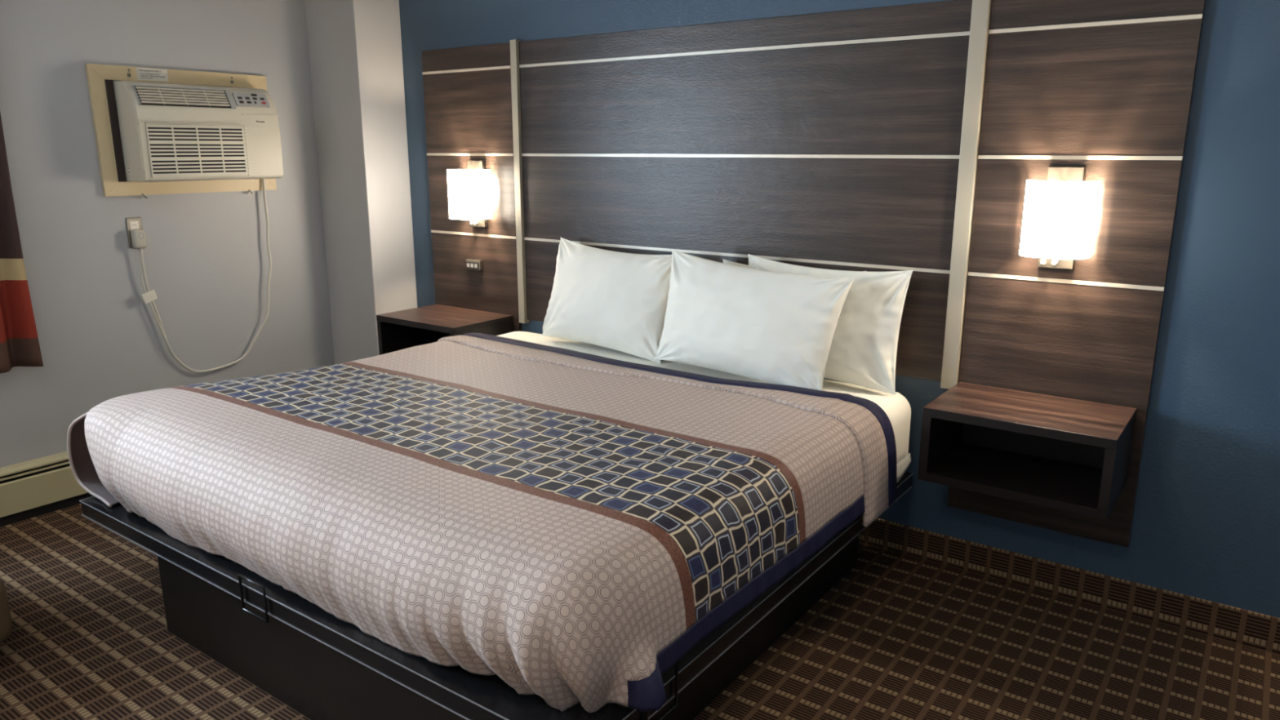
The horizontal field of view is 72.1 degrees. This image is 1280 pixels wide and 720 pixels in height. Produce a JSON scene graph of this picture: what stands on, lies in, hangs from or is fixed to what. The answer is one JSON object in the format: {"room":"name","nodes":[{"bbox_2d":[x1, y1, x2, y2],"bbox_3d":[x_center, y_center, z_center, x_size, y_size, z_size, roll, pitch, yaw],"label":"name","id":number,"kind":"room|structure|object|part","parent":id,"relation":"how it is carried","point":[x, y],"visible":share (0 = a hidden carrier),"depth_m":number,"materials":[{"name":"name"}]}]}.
{"room":"hotel room","nodes":[
{"label":"hotel room","id":0,"kind":"room"},
{"bbox_2d":[0,0,334,467],"bbox_3d":[-3.221,-0.455,2.922,0.160,2.620,5.400,10,17,35],"label":"wall","id":1,"kind":"structure","parent":0,"point":[206,260],"depth_m":4.06,"materials":[{"name":"paint"}]},
{"bbox_2d":[0,451,93,527],"bbox_3d":[-3.098,0.710,3.174,0.065,0.238,4.700,10,17,35],"label":"baseboard heater","id":2,"kind":"object","parent":1,"relation":"attached to","point":[29,489],"visible":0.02,"depth_m":3.79,"materials":[{"name":"beige metal"}]},
{"bbox_3d":[-3.076,0.717,3.159,0.011,0.141,4.700,10,17,35],"label":"panel","id":3,"kind":"part","parent":2,"relation":"part of","materials":[{"name":"beige metal"}]},
{"bbox_2d":[125,217,142,247],"bbox_3d":[-2.315,-0.586,4.030,0.008,0.134,0.068,10,17,35],"label":"wall outlet","id":4,"kind":"object","parent":1,"relation":"attached to","point":[133,223],"visible":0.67,"depth_m":4.01,"materials":[{"name":"white plastic"}]},
{"bbox_2d":[84,63,276,199],"bbox_3d":[-2.127,-1.067,4.159,0.033,0.579,0.830,10,17,35],"label":"frame","id":5,"kind":"object","parent":1,"relation":"attached to","point":[100,77],"visible":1,"depth_m":3.94,"materials":[{"name":"beige paint"}]},
{"bbox_2d":[138,69,164,79],"bbox_3d":[-2.208,-1.291,3.979,0.001,0.038,0.113,10,17,35],"label":"label","id":6,"kind":"object","parent":5,"relation":"attached to","point":[143,73],"depth_m":3.98,"materials":[{"name":"grey paper"}]},
{"bbox_2d":[113,80,283,182],"bbox_3d":[-2.048,-1.066,4.125,0.196,0.432,0.681,10,17,35],"label":"air conditioner","id":7,"kind":"object","parent":1,"relation":"attached to","point":[169,131],"visible":1,"depth_m":4.01,"materials":[{"name":"plastic"}]},
{"bbox_2d":[145,121,248,177],"bbox_3d":[-2.019,-0.962,4.024,0.004,0.236,0.448,10,17,35],"label":"grille","id":8,"kind":"object","parent":7,"relation":"attached to","point":[172,148],"depth_m":4.01,"materials":[{"name":"plastic"}]},
{"bbox_2d":[130,178,271,373],"bbox_3d":[-2.110,-0.409,4.313,0.050,0.943,0.677,10,17,35],"label":"power cord","id":9,"kind":"object","parent":7,"relation":"hanging from","point":[138,236],"visible":0.96,"depth_m":4.16,"materials":[{"name":"beige plastic"}]},
{"bbox_3d":[-1.870,-1.248,4.225,0.047,0.067,0.167,10,17,35],"label":"control panel","id":10,"kind":"part","parent":7,"relation":"part of","materials":[{"name":"grey plastic"}]},
{"bbox_3d":[-3.283,-1.214,2.424,0.101,0.070,2.622,10,17,35],"label":"curtain rod","id":11,"kind":"object","parent":1,"relation":"attached to","visible":0},
{"bbox_2d":[0,111,43,373],"bbox_3d":[-2.761,-0.629,3.258,0.095,1.478,0.742,10,17,35],"label":"curtain","id":12,"kind":"object","parent":11,"relation":"hanging from","point":[20,346],"visible":1,"depth_m":3.60,"materials":[{"name":"fabric"}]},
{"bbox_2d":[304,0,417,364],"bbox_3d":[-1.492,-0.899,4.775,0.406,2.620,0.285,10,17,35],"label":"wall column","id":13,"kind":"structure","parent":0,"point":[354,46],"depth_m":4.62,"materials":[{"name":"paint"}]},
{"bbox_2d":[0,503,1279,719],"bbox_3d":[-0.881,1.264,1.591,5.941,0.100,5.720,10,17,35],"label":"floor","id":14,"kind":"structure","parent":0,"point":[900,636],"depth_m":2.75,"materials":[{"name":"carpet"}]},
{"bbox_2d":[0,579,12,644],"bbox_3d":[-2.445,0.527,2.560,0.818,0.880,0.730,10,17,35],"label":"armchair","id":15,"kind":"object","parent":14,"relation":"on","point":[6,622],"visible":1,"depth_m":2.66,"materials":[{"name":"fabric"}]},
{"bbox_2d":[79,471,913,719],"bbox_3d":[-0.458,0.613,3.225,2.275,0.403,1.984,10,17,35],"label":"platform","id":16,"kind":"object","parent":14,"relation":"on","point":[321,665],"visible":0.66,"depth_m":2.44,"materials":[{"name":"black laminate"}]},
{"bbox_3d":[-1.038,0.696,2.431,2.262,0.003,0.002,10,17,35],"label":"edge trim","id":17,"kind":"part","parent":16,"relation":"part of","materials":[{"name":"grey metal"}]},
{"bbox_3d":[-1.038,0.646,2.419,2.262,0.003,0.002,10,17,35],"label":"edge trim","id":18,"kind":"part","parent":16,"relation":"part of","materials":[{"name":"grey"}]},
{"bbox_2d":[496,331,911,482],"bbox_3d":[-0.323,0.301,3.151,2.038,0.326,1.835,10,17,35],"label":"mattress","id":19,"kind":"object","parent":16,"relation":"on","point":[897,407],"visible":0.05,"depth_m":3.34,"materials":[{"name":"white fabric"}]},
{"bbox_2d":[66,332,897,713],"bbox_3d":[-0.571,0.309,3.039,2.494,0.371,1.721,10,17,35],"label":"coverlet","id":20,"kind":"object","parent":19,"relation":"on","point":[564,526],"visible":1,"depth_m":2.40,"materials":[{"name":"beige fabric"}]},
{"bbox_3d":[0.408,0.566,2.379,0.080,0.099,1.383,10,17,35],"label":"border trim","id":21,"kind":"part","parent":20,"relation":"part of","materials":[{"name":"blue fabric"}]},
{"bbox_2d":[542,236,671,364],"bbox_3d":[-0.145,-0.274,3.852,0.726,0.473,0.220,12,18,40],"label":"pillow","id":22,"kind":"object","parent":19,"relation":"on","point":[616,300],"visible":0.88,"depth_m":3.75,"materials":[{"name":"white fabric"}]},
{"bbox_2d":[654,248,855,391],"bbox_3d":[0.403,-0.150,3.327,0.789,0.477,0.205,11,17,38],"label":"pillow","id":23,"kind":"object","parent":19,"relation":"on","point":[768,326],"visible":0.95,"depth_m":3.25,"materials":[{"name":"white fabric"}]},
{"bbox_2d":[722,258,866,271],"bbox_3d":[0.586,-0.168,3.486,0.620,0.419,0.070,10,17,37],"label":"pillow","id":24,"kind":"object","parent":19,"relation":"on","point":[725,261],"visible":0.03,"depth_m":3.58,"materials":[{"name":"white fabric"}]},
{"bbox_2d":[747,253,912,395],"bbox_3d":[0.669,-0.146,3.315,0.668,0.455,0.139,11,17,38],"label":"pillow","id":25,"kind":"object","parent":19,"relation":"on","point":[863,350],"visible":0.49,"depth_m":3.18,"materials":[{"name":"white fabric"}]},
{"bbox_3d":[0.455,0.615,2.547,0.002,0.003,1.964,10,17,35],"label":"edge trim","id":26,"kind":"part","parent":16,"relation":"part of","materials":[{"name":"grey"}]},
{"bbox_3d":[0.455,0.666,2.559,0.002,0.003,1.964,10,17,35],"label":"edge trim","id":27,"kind":"part","parent":16,"relation":"part of","materials":[{"name":"grey"}]},
{"bbox_2d":[399,0,1279,617],"bbox_3d":[0.750,-0.584,3.462,5.941,2.620,0.160,10,17,35],"label":"wall","id":28,"kind":"structure","parent":0,"point":[1206,525],"depth_m":2.78,"materials":[{"name":"blue paint"}]},
{"bbox_2d":[421,0,1205,546],"bbox_3d":[0.265,-0.477,3.722,3.407,1.800,0.039,10,17,35],"label":"headboard panel","id":29,"kind":"object","parent":28,"relation":"attached to","point":[908,137],"visible":0.86,"depth_m":3.20,"materials":[{"name":"laminate"}]},
{"bbox_2d":[376,304,513,355],"bbox_3d":[-0.992,-0.105,4.488,0.572,0.250,0.399,10,17,35],"label":"nightstand","id":30,"kind":"object","parent":29,"relation":"attached to","point":[397,331],"visible":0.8,"depth_m":4.47,"materials":[{"name":"laminate"}]},
{"bbox_3d":[-1.212,-0.142,4.644,0.028,0.191,0.397,10,17,35],"label":"panel","id":31,"kind":"part","parent":30,"relation":"part of","materials":[{"name":"black laminate"}]},
{"bbox_3d":[-0.992,-0.212,4.462,0.572,0.030,0.399,10,17,35],"label":"panel","id":32,"kind":"part","parent":30,"relation":"part of","materials":[{"name":"laminate"}]},
{"bbox_3d":[-0.878,-0.141,4.640,0.515,0.191,0.012,10,17,35],"label":"panel","id":33,"kind":"part","parent":30,"relation":"part of","materials":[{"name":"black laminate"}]},
{"bbox_3d":[-0.771,-0.067,4.333,0.028,0.191,0.397,10,17,35],"label":"panel","id":34,"kind":"part","parent":30,"relation":"part of","materials":[{"name":"black laminate"}]},
{"bbox_2d":[447,160,492,227],"bbox_3d":[-0.857,-0.824,4.374,0.208,0.330,0.150,10,17,35],"label":"wall sconce","id":35,"kind":"object","parent":29,"relation":"attached to","point":[469,190],"visible":1,"depth_m":4.31,"materials":[{"name":"white glass"}]},
{"bbox_3d":[-0.819,-0.836,4.424,0.108,0.330,0.020,10,17,35],"label":"plate","id":36,"kind":"part","parent":35,"relation":"part of","materials":[{"name":"grey metal"}]},
{"bbox_3d":[-0.858,-0.666,4.525,0.622,1.792,0.021,10,17,35],"label":"wood panel","id":37,"kind":"part","parent":29,"relation":"part of","materials":[{"name":"laminate"}]},
{"bbox_2d":[466,258,482,270],"bbox_3d":[-0.856,-0.492,4.535,0.102,0.050,0.026,10,17,35],"label":"outlet","id":38,"kind":"object","parent":29,"relation":"attached to","point":[477,264],"visible":1,"depth_m":4.52,"materials":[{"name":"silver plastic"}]},
{"bbox_3d":[-0.582,-0.842,4.266,0.038,1.345,0.039,10,17,35],"label":"metal post","id":39,"kind":"part","parent":29,"relation":"part of","materials":[{"name":"beige"}]},
{"bbox_3d":[0.277,-0.704,3.670,2.066,1.318,0.021,10,17,35],"label":"wood panel","id":40,"kind":"part","parent":29,"relation":"part of","materials":[{"name":"laminate"}]},
{"bbox_3d":[1.132,-0.552,3.058,0.055,1.345,0.039,10,17,35],"label":"metal post","id":41,"kind":"part","parent":29,"relation":"part of","materials":[{"name":"beige"}]},
{"bbox_2d":[917,382,1136,519],"bbox_3d":[1.270,0.277,2.894,0.567,0.250,0.399,10,17,35],"label":"nightstand","id":42,"kind":"object","parent":29,"relation":"attached to","point":[1064,454],"visible":1,"depth_m":2.87,"materials":[{"name":"laminate"}]},
{"bbox_3d":[1.052,0.241,3.049,0.028,0.191,0.397,10,17,35],"label":"panel","id":43,"kind":"part","parent":42,"relation":"part of","materials":[{"name":"black laminate"}]},
{"bbox_3d":[1.271,0.385,2.921,0.567,0.028,0.397,10,17,35],"label":"panel","id":44,"kind":"part","parent":42,"relation":"part of","materials":[{"name":"black laminate"}]},
{"bbox_3d":[1.270,0.170,2.868,0.567,0.030,0.399,10,17,35],"label":"panel","id":45,"kind":"part","parent":42,"relation":"part of","materials":[{"name":"laminate"}]},
{"bbox_3d":[1.384,0.241,3.046,0.510,0.191,0.012,10,17,35],"label":"panel","id":46,"kind":"part","parent":42,"relation":"part of","materials":[{"name":"black laminate"}]},
{"bbox_3d":[1.489,0.315,2.741,0.028,0.191,0.397,10,17,35],"label":"panel","id":47,"kind":"part","parent":42,"relation":"part of","materials":[{"name":"black laminate"}]},
{"bbox_2d":[1019,166,1100,270],"bbox_3d":[1.340,-0.452,2.826,0.208,0.330,0.150,10,17,35],"label":"wall sconce","id":48,"kind":"object","parent":29,"relation":"attached to","point":[1060,215],"visible":1,"depth_m":2.77,"materials":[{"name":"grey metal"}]},
{"bbox_2d":[1040,257,1045,264],"bbox_3d":[1.340,-0.329,2.920,0.014,0.020,0.008,10,17,35],"label":"rocker switch","id":49,"kind":"object","parent":48,"relation":"attached to","point":[1042,260],"depth_m":2.92,"materials":[{"name":"white plastic"}]},
{"bbox_3d":[1.366,-0.322,2.898,0.020,0.020,0.014,10,17,35],"label":"switch knob","id":50,"kind":"part","parent":48,"relation":"part of","materials":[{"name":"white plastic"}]},
{"bbox_3d":[1.378,-0.464,2.877,0.108,0.330,0.020,10,17,35],"label":"plate","id":51,"kind":"part","parent":48,"relation":"part of","materials":[{"name":"grey metal"}]},
{"bbox_3d":[1.405,-0.283,2.930,0.603,1.792,0.021,10,17,35],"label":"wood panel","id":52,"kind":"part","parent":29,"relation":"part of","materials":[{"name":"laminate"}]},
{"bbox_2d":[858,518,1279,654],"bbox_3d":[0.866,0.676,3.572,5.215,0.118,0.008,10,17,35],"label":"baseboard","id":53,"kind":"structure","parent":28,"relation":"attached to","point":[1260,631],"depth_m":3.08,"materials":[{"name":"carpet"}]}
]}

